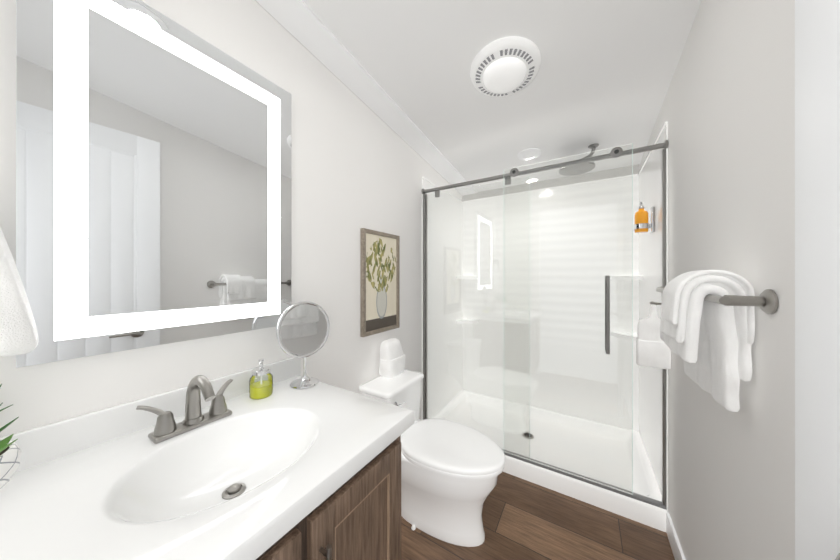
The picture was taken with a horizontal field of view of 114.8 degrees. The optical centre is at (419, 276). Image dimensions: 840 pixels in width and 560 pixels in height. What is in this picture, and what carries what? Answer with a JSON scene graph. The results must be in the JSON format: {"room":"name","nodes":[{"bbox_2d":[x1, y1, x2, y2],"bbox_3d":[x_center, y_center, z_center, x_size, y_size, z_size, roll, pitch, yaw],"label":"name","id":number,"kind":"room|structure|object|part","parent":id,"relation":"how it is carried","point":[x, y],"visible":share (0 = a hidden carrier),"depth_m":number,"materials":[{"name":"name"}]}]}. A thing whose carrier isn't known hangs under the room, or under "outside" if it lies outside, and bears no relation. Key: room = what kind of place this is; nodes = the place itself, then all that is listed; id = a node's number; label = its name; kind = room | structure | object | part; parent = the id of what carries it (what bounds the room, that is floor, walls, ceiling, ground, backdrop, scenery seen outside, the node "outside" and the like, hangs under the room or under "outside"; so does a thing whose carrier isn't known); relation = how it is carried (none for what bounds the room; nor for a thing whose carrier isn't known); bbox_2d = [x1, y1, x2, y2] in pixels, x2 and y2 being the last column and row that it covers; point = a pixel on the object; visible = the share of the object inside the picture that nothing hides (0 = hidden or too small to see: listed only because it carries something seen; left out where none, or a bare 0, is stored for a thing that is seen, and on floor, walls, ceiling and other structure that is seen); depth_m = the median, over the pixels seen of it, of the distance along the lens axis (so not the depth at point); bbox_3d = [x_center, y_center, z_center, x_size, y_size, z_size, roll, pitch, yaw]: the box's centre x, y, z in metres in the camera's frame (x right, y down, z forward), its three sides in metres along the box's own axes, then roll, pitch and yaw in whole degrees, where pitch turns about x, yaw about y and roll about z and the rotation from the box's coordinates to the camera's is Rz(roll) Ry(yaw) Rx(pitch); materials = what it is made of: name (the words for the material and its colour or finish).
{"room":"bathroom","nodes":[
{"label":"bathroom","id":0,"kind":"room"},
{"bbox_2d":[0,440,21,488],"bbox_3d":[-0.804,0.353,0.436,0.177,0.080,0.177,0,0,32],"label":"bowl","id":1,"kind":"object","parent":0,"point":[10,457],"depth_m":0.48,"materials":[{"name":"ceramic"}]},
{"bbox_2d":[0,0,461,436],"bbox_3d":[-0.331,-0.016,1.530,0.100,2.450,2.900,0,0,32],"label":"wall","id":2,"kind":"structure","parent":0,"point":[357,163],"depth_m":1.15,"materials":[{"name":"paint"}]},
{"bbox_2d":[0,227,37,355],"bbox_3d":[-0.869,-0.046,0.474,0.229,0.403,0.075,0,0,-44],"label":"towel","id":3,"kind":"object","parent":2,"relation":"attached to","point":[18,333],"visible":0.98,"depth_m":0.52,"materials":[{"name":"white fabric"}]},
{"bbox_2d":[0,357,300,472],"bbox_3d":[-0.743,0.370,0.738,0.020,0.080,0.911,0,0,32],"label":"backsplash","id":4,"kind":"structure","parent":2,"relation":"attached to","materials":[{"name":"stone"}]},
{"bbox_2d":[16,0,290,367],"bbox_3d":[-0.687,-0.272,0.823,0.028,0.920,0.611,0,0,32],"label":"led mirror","id":5,"kind":"object","parent":2,"relation":"attached to","point":[153,176],"visible":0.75,"depth_m":0.71,"materials":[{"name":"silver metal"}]},
{"bbox_2d":[360,228,399,336],"bbox_3d":[-0.226,0.031,1.581,0.022,0.585,0.331,0,0,32],"label":"framed art","id":6,"kind":"object","parent":2,"relation":"attached to","point":[379,282],"visible":1,"depth_m":1.55,"materials":[{"name":"beige paper"}]},
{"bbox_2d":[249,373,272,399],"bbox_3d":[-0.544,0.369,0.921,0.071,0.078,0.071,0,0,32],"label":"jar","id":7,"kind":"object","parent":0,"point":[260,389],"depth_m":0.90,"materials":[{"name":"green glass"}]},
{"bbox_2d":[290,357,318,388],"bbox_3d":[-0.439,0.355,1.024,0.104,0.106,0.104,0,0,32],"label":"stand","id":8,"kind":"object","parent":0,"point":[305,381],"depth_m":1.01,"materials":[{"name":"silver metal"}]},
{"bbox_2d":[302,0,701,191],"bbox_3d":[0.296,-1.017,1.146,1.571,0.433,2.900,0,0,32],"label":"ceiling","id":9,"kind":"structure","parent":0,"point":[604,75],"depth_m":1.22,"materials":[{"name":"paint"}]},
{"bbox_2d":[255,0,476,195],"bbox_3d":[-0.223,-0.952,1.464,0.146,0.301,2.700,0,0,32],"label":"crown molding","id":10,"kind":"structure","parent":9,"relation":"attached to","point":[300,21],"depth_m":1.29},
{"bbox_2d":[470,36,540,96],"bbox_3d":[0.383,-0.914,1.221,0.304,0.093,0.303,0,0,32],"label":"exhaust fan","id":11,"kind":"object","parent":9,"relation":"attached to","point":[505,66],"visible":1,"depth_m":1.16,"materials":[{"name":"plastic"}]},
{"bbox_2d":[518,148,541,160],"bbox_3d":[0.768,-0.858,1.888,0.156,0.024,0.156,0,0,32],"label":"recessed light","id":12,"kind":"object","parent":9,"relation":"in","point":[528,154],"visible":1,"depth_m":1.88,"materials":[{"name":"white plastic"}]},
{"bbox_2d":[401,471,674,559],"bbox_3d":[0.296,1.258,1.145,1.571,0.100,2.900,0,0,32],"label":"floor","id":13,"kind":"structure","parent":0,"point":[522,519],"depth_m":1.26,"materials":[{"name":"brown wood"}]},
{"bbox_2d":[0,357,414,559],"bbox_3d":[-0.503,0.769,0.590,0.582,0.878,0.911,0,0,32],"label":"bathroom vanity","id":14,"kind":"object","parent":13,"relation":"on","point":[284,470],"visible":0.92,"depth_m":0.61,"materials":[{"name":"white stone"}]},
{"bbox_2d":[0,384,21,488],"bbox_3d":[-0.831,0.299,0.431,0.216,0.216,0.212,0,0,32],"label":"succulent planter","id":15,"kind":"object","parent":14,"relation":"on","point":[10,455],"visible":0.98,"depth_m":0.48,"materials":[{"name":"ceramic"}]},
{"bbox_2d":[136,375,232,443],"bbox_3d":[-0.587,0.335,0.715,0.143,0.146,0.213,0,0,32],"label":"faucet","id":16,"kind":"object","parent":14,"relation":"on","point":[167,427],"visible":1,"depth_m":0.71,"materials":[{"name":"silver metal"}]},
{"bbox_3d":[-0.673,0.339,0.675,0.038,0.042,0.055,0,0,32],"label":"lever","id":17,"kind":"part","parent":16,"relation":"part of","materials":[{"name":"silver metal"}]},
{"bbox_3d":[-0.620,0.401,0.736,0.054,0.013,0.170,0,0,32],"label":"plate","id":18,"kind":"part","parent":16,"relation":"part of","materials":[{"name":"silver metal"}]},
{"bbox_3d":[-0.581,0.329,0.712,0.130,0.135,0.037,0,0,32],"label":"spout","id":19,"kind":"part","parent":16,"relation":"part of","materials":[{"name":"silver metal"}]},
{"bbox_3d":[-0.590,0.339,0.810,0.038,0.042,0.055,0,0,32],"label":"lever","id":20,"kind":"part","parent":16,"relation":"part of","materials":[{"name":"silver metal"}]},
{"bbox_2d":[249,358,272,399],"bbox_3d":[-0.544,0.344,0.921,0.071,0.126,0.071,0,0,32],"label":"soap dispenser","id":21,"kind":"object","parent":14,"relation":"on","point":[260,389],"visible":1,"depth_m":0.91,"materials":[{"name":"clear glass"}]},
{"bbox_3d":[-0.323,0.794,0.404,0.018,0.578,0.310,0,0,32],"label":"door","id":22,"kind":"part","parent":14,"relation":"part of","materials":[{"name":"brown wood"}]},
{"bbox_2d":[276,301,329,388],"bbox_3d":[-0.439,0.251,1.025,0.104,0.314,0.212,0,0,32],"label":"vanity mirror","id":23,"kind":"object","parent":14,"relation":"on","point":[302,329],"visible":0.98,"depth_m":1.01,"materials":[{"name":"silver metal"}]},
{"bbox_3d":[-0.197,0.623,0.562,0.032,0.130,0.011,0,0,32],"label":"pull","id":24,"kind":"part","parent":14,"relation":"part of","materials":[{"name":"silver metal"}]},
{"bbox_3d":[-0.309,0.485,0.466,0.020,0.067,0.881,0,0,32],"label":"frame","id":25,"kind":"part","parent":14,"relation":"part of","materials":[{"name":"brown wood"}]},
{"bbox_3d":[-0.146,0.794,0.692,0.018,0.578,0.315,0,0,32],"label":"door","id":26,"kind":"part","parent":14,"relation":"part of","materials":[{"name":"brown wood"}]},
{"bbox_2d":[359,369,504,546],"bbox_3d":[0.065,0.891,1.371,0.721,0.636,0.376,0,0,32],"label":"toilet","id":27,"kind":"object","parent":13,"relation":"on","point":[451,471],"visible":0.73,"depth_m":1.24,"materials":[{"name":"ceramic"}]},
{"bbox_3d":[-0.153,0.725,1.505,0.199,0.252,0.340,0,0,32],"label":"tank","id":28,"kind":"part","parent":27,"relation":"part of","materials":[{"name":"ceramic"}]},
{"bbox_2d":[379,338,404,377],"bbox_3d":[-0.162,0.472,1.581,0.105,0.200,0.164,0,0,32],"label":"towel","id":29,"kind":"object","parent":27,"relation":"on","point":[392,361],"visible":1,"depth_m":1.53,"materials":[{"name":"fabric"}]},
{"bbox_3d":[0.067,1.028,1.369,0.666,0.360,0.344,0,0,32],"label":"bowl","id":30,"kind":"part","parent":27,"relation":"part of","materials":[{"name":"ceramic"}]},
{"bbox_3d":[0.153,0.839,1.317,0.508,0.017,0.372,0,0,32],"label":"seat","id":31,"kind":"part","parent":27,"relation":"part of","materials":[{"name":"ceramic"}]},
{"bbox_3d":[0.153,0.816,1.317,0.514,0.026,0.376,0,0,32],"label":"lid","id":32,"kind":"part","parent":27,"relation":"part of","materials":[{"name":"ceramic"}]},
{"bbox_2d":[421,122,667,531],"bbox_3d":[0.788,0.178,1.947,1.370,2.062,0.818,0,0,32],"label":"shower","id":33,"kind":"object","parent":13,"relation":"on","point":[537,297],"visible":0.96,"depth_m":2.02,"materials":[{"name":"plastic"}]},
{"bbox_3d":[0.219,0.190,2.324,0.006,1.842,0.769,0,0,32],"label":"wall panel","id":34,"kind":"part","parent":33,"relation":"part of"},
{"bbox_2d":[456,276,478,278],"bbox_3d":[0.447,0.008,2.531,0.165,0.028,0.165,0,0,32],"label":"shelf","id":35,"kind":"object","parent":33,"relation":"attached to","point":[462,277],"depth_m":2.50,"materials":[{"name":"plastic"}]},
{"bbox_2d":[456,318,478,323],"bbox_3d":[0.447,0.423,2.530,0.165,0.028,0.165,0,0,32],"label":"shelf","id":36,"kind":"object","parent":33,"relation":"attached to","point":[463,320],"depth_m":2.52,"materials":[{"name":"plastic"}]},
{"bbox_3d":[1.000,0.190,2.293,1.370,1.842,0.006,0,0,32],"label":"wall panel","id":37,"kind":"part","parent":33,"relation":"part of","materials":[{"name":"glass"}]},
{"bbox_3d":[1.092,-0.800,1.772,0.112,0.102,0.021,0,0,32],"label":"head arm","id":38,"kind":"part","parent":33,"relation":"part of"},
{"bbox_3d":[0.992,0.194,1.426,0.017,0.400,0.042,0,0,32],"label":"handle","id":39,"kind":"part","parent":33,"relation":"part of","materials":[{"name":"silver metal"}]},
{"bbox_3d":[0.966,0.194,1.383,0.017,0.400,0.042,0,0,32],"label":"handle","id":40,"kind":"part","parent":33,"relation":"part of","materials":[{"name":"silver metal"}]},
{"bbox_2d":[611,331,636,340],"bbox_3d":[1.463,0.423,1.908,0.165,0.028,0.165,0,0,32],"label":"shelf","id":41,"kind":"object","parent":33,"relation":"attached to","point":[625,334],"depth_m":1.94,"materials":[{"name":"plastic"}]},
{"bbox_2d":[611,276,642,279],"bbox_3d":[1.463,0.008,1.908,0.165,0.028,0.165,0,0,32],"label":"shelf","id":42,"kind":"object","parent":33,"relation":"attached to","point":[615,277],"depth_m":1.87,"materials":[{"name":"plastic"}]},
{"bbox_2d":[633,202,653,233],"bbox_3d":[1.291,-0.343,1.556,0.090,0.182,0.076,0,0,32],"label":"dispenser","id":43,"kind":"object","parent":33,"relation":"on","point":[641,225],"depth_m":1.54,"materials":[{"name":"orange plastic"}]},
{"bbox_3d":[1.382,0.190,1.611,0.006,1.842,0.769,0,0,32],"label":"wall panel","id":44,"kind":"part","parent":33,"relation":"part of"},
{"bbox_2d":[640,0,794,559],"bbox_3d":[0.923,-0.017,0.760,0.100,2.450,2.900,0,0,32],"label":"wall","id":45,"kind":"structure","parent":0,"point":[727,112],"depth_m":0.70,"materials":[{"name":"paint"}]},
{"bbox_2d":[636,301,670,368],"bbox_3d":[1.104,0.265,1.272,0.126,0.315,0.057,0,0,32],"label":"towel","id":46,"kind":"object","parent":45,"relation":"hanging from","point":[653,350],"visible":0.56,"depth_m":1.26,"materials":[{"name":"white fabric"}]},
{"bbox_2d":[666,512,685,559],"bbox_3d":[0.827,1.161,0.711,0.012,0.095,1.315,0,0,32],"label":"baseboard","id":47,"kind":"structure","parent":45,"relation":"attached to","point":[676,548],"depth_m":1.17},
{"bbox_2d":[656,270,777,411],"bbox_3d":[0.845,0.155,0.873,0.149,0.345,0.664,0,0,32],"label":"towel rail","id":48,"kind":"object","parent":45,"relation":"attached to","point":[707,329],"visible":1,"depth_m":0.67,"materials":[{"name":"white fabric"}]},
{"bbox_3d":[0.716,0.053,0.594,0.056,0.025,0.025,0,0,32],"label":"post","id":49,"kind":"part","parent":48,"relation":"part of","materials":[{"name":"silver metal"}]},
{"bbox_2d":[795,0,839,559],"bbox_3d":[0.354,0.181,0.019,0.035,2.030,0.760,0,0,27],"label":"door","id":50,"kind":"structure","parent":45,"relation":"in","point":[817,279],"depth_m":0.33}
]}

